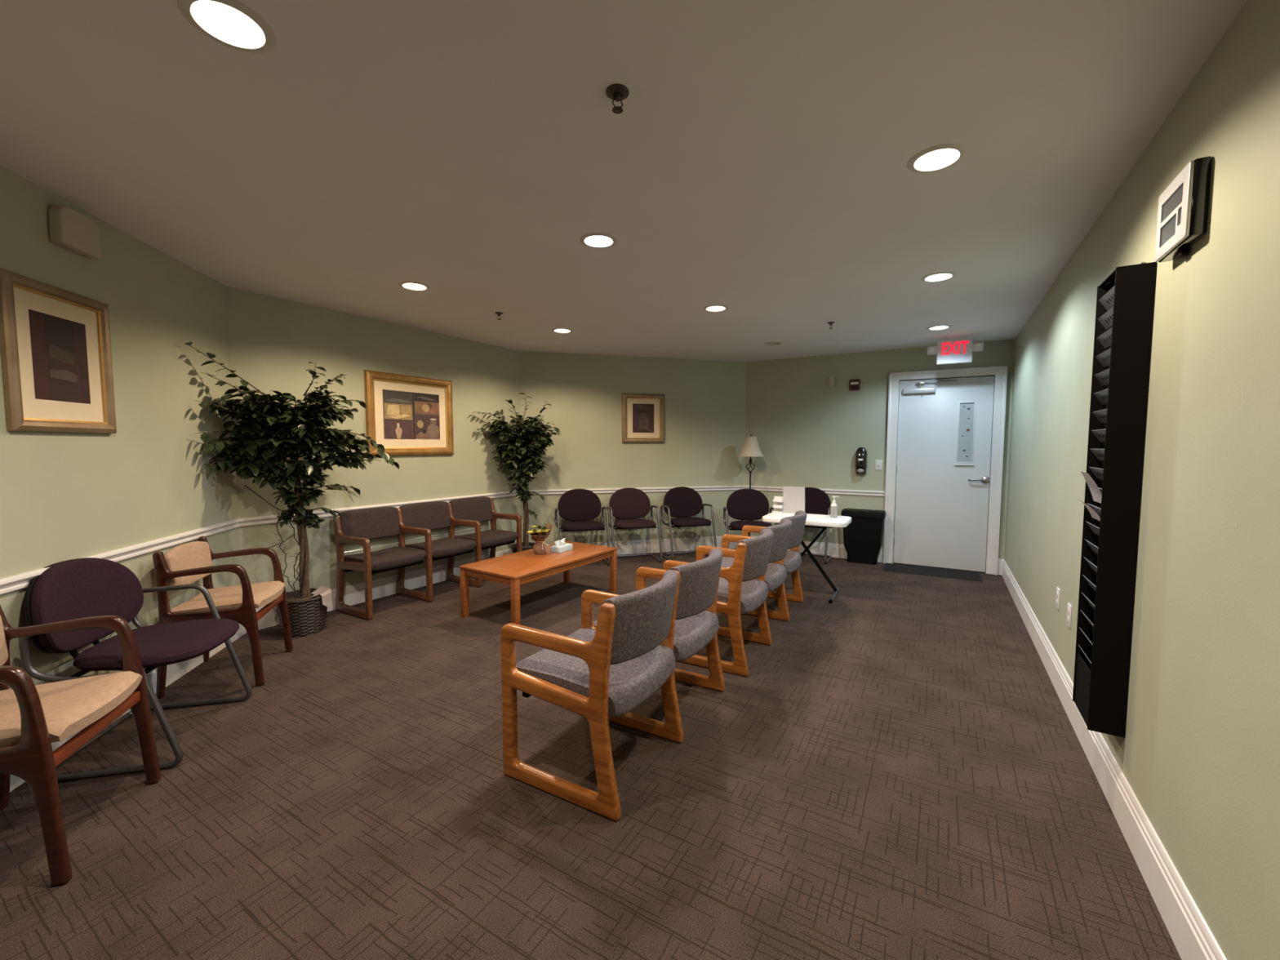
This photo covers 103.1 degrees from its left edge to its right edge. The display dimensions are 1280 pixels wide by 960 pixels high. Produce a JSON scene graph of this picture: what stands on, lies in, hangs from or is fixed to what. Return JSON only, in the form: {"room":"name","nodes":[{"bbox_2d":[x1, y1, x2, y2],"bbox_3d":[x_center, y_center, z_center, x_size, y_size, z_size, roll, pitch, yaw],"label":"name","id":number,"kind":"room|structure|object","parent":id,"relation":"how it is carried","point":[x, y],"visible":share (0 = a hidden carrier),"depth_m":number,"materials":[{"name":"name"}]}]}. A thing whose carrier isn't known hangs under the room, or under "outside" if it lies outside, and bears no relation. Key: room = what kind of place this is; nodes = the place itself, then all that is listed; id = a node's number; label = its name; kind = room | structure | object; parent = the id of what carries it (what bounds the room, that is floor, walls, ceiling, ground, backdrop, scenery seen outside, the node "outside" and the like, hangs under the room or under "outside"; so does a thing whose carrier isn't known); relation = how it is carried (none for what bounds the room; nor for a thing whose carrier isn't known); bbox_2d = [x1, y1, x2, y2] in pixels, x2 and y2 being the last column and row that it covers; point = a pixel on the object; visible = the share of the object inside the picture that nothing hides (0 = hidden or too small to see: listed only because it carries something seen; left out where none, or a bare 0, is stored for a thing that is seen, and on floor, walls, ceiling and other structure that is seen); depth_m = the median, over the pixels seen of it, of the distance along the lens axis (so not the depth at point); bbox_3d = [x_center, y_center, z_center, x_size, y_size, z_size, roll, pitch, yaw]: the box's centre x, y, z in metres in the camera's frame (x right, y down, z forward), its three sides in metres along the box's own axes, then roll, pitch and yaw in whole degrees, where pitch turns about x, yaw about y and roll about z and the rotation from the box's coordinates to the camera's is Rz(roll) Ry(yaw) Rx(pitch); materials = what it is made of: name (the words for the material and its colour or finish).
{"room":"waiting room","nodes":[
{"label":"waiting room","id":0,"kind":"room"},
{"bbox_2d":[0,165,241,684],"bbox_3d":[-2.526,0.035,1.933,0.100,2.560,3.357,-1,4,-13],"label":"wall","id":1,"kind":"structure","parent":0,"point":[64,496],"depth_m":2.60,"materials":[{"name":"green paint"}]},
{"bbox_2d":[0,267,116,433],"bbox_3d":[-2.533,-0.525,2.234,0.033,0.627,0.520,-1,4,-13],"label":"framed picture","id":2,"kind":"object","parent":1,"relation":"attached to","point":[55,342],"visible":1,"depth_m":2.19,"materials":[{"name":"gold metal"}]},
{"bbox_2d":[28,309,90,404],"bbox_3d":[-2.539,-0.529,2.230,0.001,0.365,0.277,-1,4,-13],"label":"art print","id":3,"kind":"object","parent":2,"relation":"attached to","point":[58,344],"depth_m":2.22},
{"bbox_2d":[48,204,101,259],"bbox_3d":[-2.544,-1.119,2.289,0.050,0.171,0.210,-1,4,-13],"label":"door chime","id":4,"kind":"object","parent":1,"relation":"attached to","point":[70,229],"visible":1,"depth_m":2.26,"materials":[{"name":"beige plastic"}]},
{"bbox_2d":[0,518,241,595],"bbox_3d":[-2.466,0.413,1.972,0.026,0.060,3.357,-1,4,-13],"label":"trim","id":5,"kind":"structure","parent":1,"relation":"attached to","point":[20,581],"depth_m":2.66,"materials":[{"name":"white paint"}]},
{"bbox_2d":[9,623,245,791],"bbox_3d":[-2.471,1.128,2.018,0.016,0.168,3.357,-1,4,-13],"label":"baseboard","id":6,"kind":"structure","parent":1,"relation":"attached to","point":[174,671],"depth_m":2.90,"materials":[{"name":"white paint"}]},
{"bbox_2d":[226,286,521,604],"bbox_3d":[-2.164,-0.155,4.784,0.100,2.560,2.778,2,4,32],"label":"wall","id":7,"kind":"structure","parent":0,"point":[273,341],"depth_m":4.30,"materials":[{"name":"green paint"}]},
{"bbox_2d":[238,490,517,527],"bbox_3d":[-2.111,0.227,4.776,0.026,0.060,2.778,2,4,32],"label":"trim","id":8,"kind":"structure","parent":7,"relation":"attached to","point":[254,521],"depth_m":4.35,"materials":[{"name":"white paint"}]},
{"bbox_2d":[245,548,512,633],"bbox_3d":[-2.116,0.941,4.826,0.016,0.168,2.778,2,4,32],"label":"baseboard","id":9,"kind":"structure","parent":7,"relation":"attached to","point":[353,594],"depth_m":4.57,"materials":[{"name":"white paint"}]},
{"bbox_2d":[364,369,453,456],"bbox_3d":[-2.107,-0.595,4.715,0.032,0.732,0.880,2,4,31],"label":"framed picture","id":10,"kind":"object","parent":7,"relation":"attached to","point":[406,415],"visible":0.98,"depth_m":4.68,"materials":[{"name":"gold metal"}]},
{"bbox_2d":[382,389,439,439],"bbox_3d":[-2.112,-0.596,4.722,0.002,0.435,0.577,2,4,31],"label":"art print","id":11,"kind":"object","parent":10,"relation":"attached to","point":[406,415],"depth_m":4.70},
{"bbox_2d":[0,548,1181,959],"bbox_3d":[-0.696,1.232,2.512,4.880,0.100,9.494,2,4,31],"label":"floor","id":12,"kind":"structure","parent":0,"point":[902,772],"depth_m":1.91,"materials":[{"name":"brown carpet"}]},
{"bbox_2d":[0,604,161,886],"bbox_3d":[-2.070,0.838,1.705,0.499,0.789,0.530,-1,4,-19],"label":"wooden armchair","id":13,"kind":"object","parent":12,"relation":"on","point":[33,717],"visible":1,"depth_m":1.67,"materials":[{"name":"brown wood"}]},
{"bbox_2d":[18,557,252,782],"bbox_3d":[-2.251,0.770,2.325,0.614,0.842,0.597,-1,4,-13],"label":"chair","id":14,"kind":"object","parent":12,"relation":"on","point":[86,587],"visible":0.81,"depth_m":2.22,"materials":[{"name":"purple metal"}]},
{"bbox_2d":[152,536,293,698],"bbox_3d":[-2.424,0.751,3.001,0.498,0.789,0.530,-1,4,-19],"label":"wooden armchair","id":15,"kind":"object","parent":12,"relation":"on","point":[186,563],"visible":0.88,"depth_m":2.83,"materials":[{"name":"brown wood"}]},
{"bbox_2d":[184,342,399,637],"bbox_3d":[-2.372,0.122,3.625,1.226,1.961,0.534,-3,5,-41],"label":"potted tree","id":16,"kind":"object","parent":12,"relation":"on","point":[255,453],"visible":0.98,"depth_m":3.53,"materials":[{"name":"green plant"}]},
{"bbox_2d":[275,588,327,637],"bbox_3d":[-2.447,0.964,3.687,0.342,0.273,0.342,0,4,0],"label":"wicker basket","id":17,"kind":"object","parent":12,"relation":"on","point":[307,611],"depth_m":3.60,"materials":[{"name":"brown wicker"}]},
{"bbox_2d":[472,392,560,553],"bbox_3d":[-1.326,0.012,5.580,0.939,1.924,0.477,-1,4,-13],"label":"potted tree","id":18,"kind":"object","parent":12,"relation":"on","point":[530,440],"visible":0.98,"depth_m":5.50,"materials":[{"name":"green plant"}]},
{"bbox_2d":[511,542,535,553],"bbox_3d":[-1.287,0.844,5.669,0.301,0.251,0.301,0,4,0],"label":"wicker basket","id":19,"kind":"object","parent":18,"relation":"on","point":[525,545],"depth_m":5.63,"materials":[{"name":"brown wicker"}]},
{"bbox_2d":[458,541,617,625],"bbox_3d":[-0.814,0.853,4.346,0.624,0.410,1.260,3,5,33],"label":"coffee table","id":20,"kind":"object","parent":12,"relation":"on","point":[514,570],"visible":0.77,"depth_m":4.02,"materials":[{"name":"orange wood"}]},
{"bbox_2d":[528,522,551,554],"bbox_3d":[-0.877,0.514,4.409,0.220,0.258,0.240,0,4,0],"label":"flower arrangement","id":21,"kind":"object","parent":20,"relation":"on","point":[540,535],"visible":1,"depth_m":4.39,"materials":[{"name":"pink ceramic"}]},
{"bbox_2d":[550,537,572,553],"bbox_3d":[-0.701,0.582,4.549,0.104,0.104,0.190,2,4,28],"label":"tissue box","id":22,"kind":"object","parent":20,"relation":"on","point":[561,546],"visible":1,"depth_m":4.50,"materials":[{"name":"white cardboard"}]},
{"bbox_2d":[554,488,609,565],"bbox_3d":[-0.666,0.538,5.821,0.580,0.842,0.526,-1,4,-15],"label":"chair","id":23,"kind":"object","parent":12,"relation":"on","point":[580,505],"visible":0.91,"depth_m":5.94,"materials":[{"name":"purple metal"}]},
{"bbox_2d":[605,487,662,562],"bbox_3d":[-0.079,0.529,5.975,0.580,0.842,0.526,-1,4,-15],"label":"chair","id":24,"kind":"object","parent":12,"relation":"on","point":[628,504],"visible":0.93,"depth_m":6.10,"materials":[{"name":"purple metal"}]},
{"bbox_2d":[660,486,716,559],"bbox_3d":[0.582,0.518,6.143,0.580,0.842,0.526,-1,4,-17],"label":"chair","id":25,"kind":"object","parent":12,"relation":"on","point":[680,502],"visible":0.94,"depth_m":6.25,"materials":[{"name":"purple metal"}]},
{"bbox_2d":[723,488,776,533],"bbox_3d":[1.268,0.537,5.874,0.568,0.842,0.526,0,4,3],"label":"chair","id":26,"kind":"object","parent":12,"relation":"on","point":[747,504],"visible":0.84,"depth_m":6.02,"materials":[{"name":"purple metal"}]},
{"bbox_2d":[737,434,763,536],"bbox_3d":[1.384,0.175,6.386,0.316,1.498,0.316,-1,4,-15],"label":"floor lamp","id":27,"kind":"object","parent":12,"relation":"on","point":[750,448],"visible":0.84,"depth_m":6.27,"materials":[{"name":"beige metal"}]},
{"bbox_2d":[777,487,831,564],"bbox_3d":[1.985,0.523,6.097,0.580,0.842,0.526,2,4,30],"label":"chair","id":28,"kind":"object","parent":12,"relation":"on","point":[817,501],"visible":0.37,"depth_m":6.17,"materials":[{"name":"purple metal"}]},
{"bbox_2d":[762,512,851,603],"bbox_3d":[1.534,0.687,4.696,0.730,0.699,0.532,2,4,29],"label":"folding table","id":29,"kind":"object","parent":12,"relation":"on","point":[825,522],"visible":0.75,"depth_m":4.60,"materials":[{"name":"white plastic"}]},
{"bbox_2d":[772,496,782,513],"bbox_3d":[1.354,0.241,4.971,0.100,0.155,0.075,2,4,29],"label":"card holder","id":30,"kind":"object","parent":29,"relation":"on","point":[778,500],"visible":0.9,"depth_m":4.96,"materials":[{"name":"white plastic"}]},
{"bbox_2d":[782,486,804,513],"bbox_3d":[1.490,0.193,4.905,0.215,0.259,0.079,2,4,28],"label":"paper notice","id":31,"kind":"object","parent":29,"relation":"on","point":[793,497],"visible":0.86,"depth_m":4.89,"materials":[{"name":"white paper"}]},
{"bbox_2d":[830,495,839,517],"bbox_3d":[1.774,0.243,4.624,0.074,0.198,0.060,2,4,23],"label":"pump bottle","id":32,"kind":"object","parent":29,"relation":"on","point":[833,507],"visible":1,"depth_m":4.61,"materials":[{"name":"white plastic"}]},
{"bbox_2d":[840,508,885,564],"bbox_3d":[2.579,0.654,5.880,0.452,0.612,0.264,2,4,30],"label":"trash can","id":33,"kind":"object","parent":12,"relation":"on","point":[863,537],"visible":0.94,"depth_m":5.79,"materials":[{"name":"black plastic"}]},
{"bbox_2d":[882,562,982,582],"bbox_3d":[3.126,0.985,5.464,0.910,0.010,0.390,2,4,30],"label":"door mat","id":34,"kind":"object","parent":12,"relation":"on","point":[962,575],"visible":1,"depth_m":5.43,"materials":[{"name":"brown carpet"}]},
{"bbox_2d":[0,0,1247,361],"bbox_3d":[-0.756,-1.261,2.368,5.247,0.012,9.969,2,4,31],"label":"ceiling","id":35,"kind":"structure","parent":0,"point":[757,155],"depth_m":1.86,"materials":[{"name":"paint"}]},
{"bbox_2d":[177,0,276,53],"bbox_3d":[-1.067,-1.207,1.317,0.200,0.056,0.200,0,4,0],"label":"recessed light","id":36,"kind":"object","parent":35,"relation":"in","point":[231,24],"visible":0.96,"depth_m":1.33,"materials":[{"name":"white"}]},
{"bbox_2d":[398,281,430,290],"bbox_3d":[-1.546,-1.352,3.481,0.200,0.056,0.200,0,4,0],"label":"recessed light","id":37,"kind":"object","parent":35,"relation":"in","point":[413,286],"visible":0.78,"depth_m":3.50,"materials":[{"name":"white"}]},
{"bbox_2d":[494,311,502,319],"bbox_3d":[-1.162,-1.348,4.186,0.065,0.056,0.065,-1,4,-20],"label":"sprinkler head","id":38,"kind":"object","parent":35,"relation":"attached to","point":[499,313],"visible":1,"depth_m":4.18},
{"bbox_2d":[551,328,573,333],"bbox_3d":[-0.737,-1.440,4.813,0.200,0.056,0.200,0,4,0],"label":"recessed light","id":39,"kind":"object","parent":35,"relation":"in","point":[555,330],"visible":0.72,"depth_m":4.85,"materials":[{"name":"white"}]},
{"bbox_2d":[579,232,617,248],"bbox_3d":[-0.221,-1.298,2.705,0.200,0.056,0.200,0,4,0],"label":"recessed light","id":40,"kind":"object","parent":35,"relation":"in","point":[595,240],"visible":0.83,"depth_m":2.72,"materials":[{"name":"white"}]},
{"bbox_2d":[605,83,629,114],"bbox_3d":[-0.070,-1.173,1.572,0.072,0.056,0.072,-1,4,-20],"label":"sprinkler head","id":41,"kind":"object","parent":35,"relation":"attached to","point":[618,92],"visible":1,"depth_m":1.56},
{"bbox_2d":[702,304,728,311],"bbox_3d":[0.602,-1.386,4.030,0.200,0.056,0.200,0,4,0],"label":"recessed light","id":42,"kind":"object","parent":35,"relation":"in","point":[715,308],"visible":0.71,"depth_m":4.06,"materials":[{"name":"white"}]},
{"bbox_2d":[764,341,782,345],"bbox_3d":[1.421,-1.476,5.404,0.200,0.056,0.200,0,4,0],"label":"recessed light","id":43,"kind":"object","parent":35,"relation":"in","point":[772,343],"visible":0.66,"depth_m":5.43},
{"bbox_2d":[826,321,835,328],"bbox_3d":[1.689,-1.365,4.493,0.065,0.056,0.065,-1,4,-20],"label":"sprinkler head","id":44,"kind":"object","parent":35,"relation":"attached to","point":[828,322],"visible":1,"depth_m":4.48},
{"bbox_2d":[906,142,967,173],"bbox_3d":[1.129,-1.245,1.932,0.200,0.056,0.200,0,4,0],"label":"recessed light","id":45,"kind":"object","parent":35,"relation":"in","point":[940,157],"visible":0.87,"depth_m":1.94,"materials":[{"name":"white"}]},
{"bbox_2d":[920,271,956,282],"bbox_3d":[1.927,-1.334,3.276,0.200,0.056,0.200,0,4,0],"label":"recessed light","id":46,"kind":"object","parent":35,"relation":"in","point":[940,276],"visible":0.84,"depth_m":3.30,"materials":[{"name":"white"}]},
{"bbox_2d":[926,324,951,330],"bbox_3d":[2.752,-1.426,4.671,0.200,0.056,0.200,0,4,0],"label":"recessed light","id":47,"kind":"object","parent":35,"relation":"in","point":[939,326],"visible":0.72,"depth_m":4.70,"materials":[{"name":"white"}]},
{"bbox_2d":[927,336,983,364],"bbox_3d":[3.152,-1.300,5.088,0.480,0.262,0.072,2,4,30],"label":"exit sign","id":48,"kind":"object","parent":35,"relation":"attached to","point":[956,349],"visible":1,"depth_m":5.07,"materials":[{"name":"red"}]},
{"bbox_2d":[519,351,746,544],"bbox_3d":[-0.020,-0.257,6.358,2.870,2.560,0.100,-1,4,-15],"label":"wall","id":49,"kind":"structure","parent":0,"point":[704,400],"depth_m":6.27,"materials":[{"name":"green paint"}]},
{"bbox_2d":[528,485,744,494],"bbox_3d":[-0.004,0.126,6.322,2.870,0.060,0.026,-1,4,-15],"label":"trim","id":50,"kind":"structure","parent":49,"relation":"attached to","point":[557,491],"depth_m":6.35,"materials":[{"name":"white paint"}]},
{"bbox_2d":[546,536,737,555],"bbox_3d":[-0.007,0.840,6.375,2.870,0.168,0.016,-1,4,-15],"label":"baseboard","id":51,"kind":"structure","parent":49,"relation":"attached to","point":[645,546],"depth_m":6.45,"materials":[{"name":"white paint"}]},
{"bbox_2d":[622,393,664,443],"bbox_3d":[0.045,-0.760,6.271,0.542,0.604,0.032,-1,4,-15],"label":"framed picture","id":52,"kind":"object","parent":49,"relation":"attached to","point":[642,414],"visible":1,"depth_m":6.27,"materials":[{"name":"gold metal"}]},
{"bbox_2d":[632,403,653,432],"bbox_3d":[0.042,-0.763,6.278,0.274,0.354,0.001,-1,4,-15],"label":"art print","id":53,"kind":"object","parent":52,"relation":"attached to","point":[642,413],"depth_m":6.28},
{"bbox_2d":[830,506,837,517],"bbox_3d":[1.768,0.275,4.628,0.061,0.134,0.061,0,4,0],"label":"label","id":54,"kind":"object","parent":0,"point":[833,509],"depth_m":4.60,"materials":[{"name":"white paper"}]},
{"bbox_2d":[743,339,1014,559],"bbox_3d":[2.626,-0.231,6.016,2.827,2.560,0.100,2,4,30],"label":"wall","id":55,"kind":"structure","parent":0,"point":[809,433],"depth_m":6.12,"materials":[{"name":"green paint"}]},
{"bbox_2d":[744,485,884,496],"bbox_3d":[2.100,0.132,6.274,1.684,0.060,0.026,2,4,30],"label":"trim","id":56,"kind":"structure","parent":55,"relation":"attached to","point":[855,492],"depth_m":6.10,"materials":[{"name":"white paint"}]},
{"bbox_2d":[750,535,883,562],"bbox_3d":[2.101,0.846,6.326,1.684,0.168,0.016,2,4,30],"label":"baseboard","id":57,"kind":"structure","parent":55,"relation":"attached to","point":[835,550],"depth_m":6.19,"materials":[{"name":"white paint"}]},
{"bbox_2d":[828,377,835,387],"bbox_3d":[2.289,-1.169,6.063,0.068,0.120,0.049,2,4,30],"label":"sensor","id":58,"kind":"object","parent":55,"relation":"attached to","point":[831,380],"visible":1,"depth_m":6.05,"materials":[{"name":"beige plastic"}]},
{"bbox_2d":[848,378,860,390],"bbox_3d":[2.511,-1.114,5.939,0.120,0.128,0.048,2,4,30],"label":"fire alarm strobe","id":59,"kind":"object","parent":55,"relation":"attached to","point":[854,384],"visible":1,"depth_m":5.93,"materials":[{"name":"red plastic"}]},
{"bbox_2d":[855,447,867,473],"bbox_3d":[2.580,-0.228,5.929,0.126,0.305,0.098,2,4,30],"label":"soap dispenser","id":60,"kind":"object","parent":55,"relation":"attached to","point":[861,453],"visible":1,"depth_m":5.90,"materials":[{"name":"black plastic"}]},
{"bbox_2d":[875,459,882,470],"bbox_3d":[2.762,-0.174,5.874,0.074,0.116,0.016,2,4,30],"label":"light switch","id":61,"kind":"object","parent":55,"relation":"attached to","point":[878,463],"visible":1,"depth_m":5.88,"materials":[{"name":"white plastic"}]},
{"bbox_2d":[882,365,1008,575],"bbox_3d":[3.287,-0.104,5.537,1.090,2.173,0.085,2,4,30],"label":"door","id":62,"kind":"structure","parent":55,"relation":"in","point":[946,428],"depth_m":5.53,"materials":[{"name":"white paint"}]},
{"bbox_2d":[997,558,1003,574],"bbox_3d":[3.795,0.914,5.344,0.053,0.168,0.016,2,4,30],"label":"trim","id":63,"kind":"structure","parent":55,"relation":"attached to","point":[1000,561],"depth_m":5.34,"materials":[{"name":"white paint"}]},
{"bbox_2d":[1004,0,1279,959],"bbox_3d":[1.448,0.092,1.164,0.100,2.560,9.494,2,4,31],"label":"wall","id":64,"kind":"structure","parent":0,"point":[1199,751],"depth_m":1.36,"materials":[{"name":"green paint"}]},
{"bbox_2d":[1055,586,1060,609],"bbox_3d":[2.390,0.676,2.905,0.009,0.116,0.074,2,4,31],"label":"wall outlet","id":65,"kind":"object","parent":64,"relation":"attached to","point":[1058,590],"visible":1,"depth_m":2.89,"materials":[{"name":"white plastic"}]},
{"bbox_2d":[1066,602,1071,627],"bbox_3d":[2.237,0.705,2.648,0.009,0.116,0.074,2,4,31],"label":"wall outlet","id":66,"kind":"object","parent":64,"relation":"attached to","point":[1068,606],"visible":1,"depth_m":2.63,"materials":[{"name":"white plastic"}]},
{"bbox_2d":[1001,559,1226,959],"bbox_3d":[1.397,1.183,1.266,0.016,0.168,9.494,2,4,31],"label":"baseboard","id":67,"kind":"structure","parent":64,"relation":"attached to","point":[1191,935],"depth_m":1.68,"materials":[{"name":"white paint"}]},
{"bbox_2d":[1072,262,1156,737],"bbox_3d":[1.767,0.070,1.907,0.103,1.706,0.250,2,4,31],"label":"rack","id":68,"kind":"object","parent":64,"relation":"attached to","point":[1123,325],"visible":0.98,"depth_m":1.82,"materials":[{"name":"black paint"}]},
{"bbox_2d":[1075,496,1100,520],"bbox_3d":[1.720,0.110,1.961,0.070,0.081,0.150,2,4,31],"label":"folded paper","id":69,"kind":"object","parent":68,"relation":"in","point":[1093,513],"visible":0.98,"depth_m":1.95,"materials":[{"name":"white paper"}]},
{"bbox_2d":[1080,471,1102,503],"bbox_3d":[1.717,0.028,1.934,0.055,0.114,0.170,2,4,31],"label":"folded paper","id":70,"kind":"object","parent":68,"relation":"in","point":[1095,492],"visible":0.91,"depth_m":1.93,"materials":[{"name":"white paper"}]},
{"bbox_2d":[1154,155,1211,262],"bbox_3d":[1.599,-0.776,1.502,0.042,0.232,0.244,2,4,31],"label":"clock","id":71,"kind":"object","parent":64,"relation":"attached to","point":[1183,206],"visible":1,"depth_m":1.44,"materials":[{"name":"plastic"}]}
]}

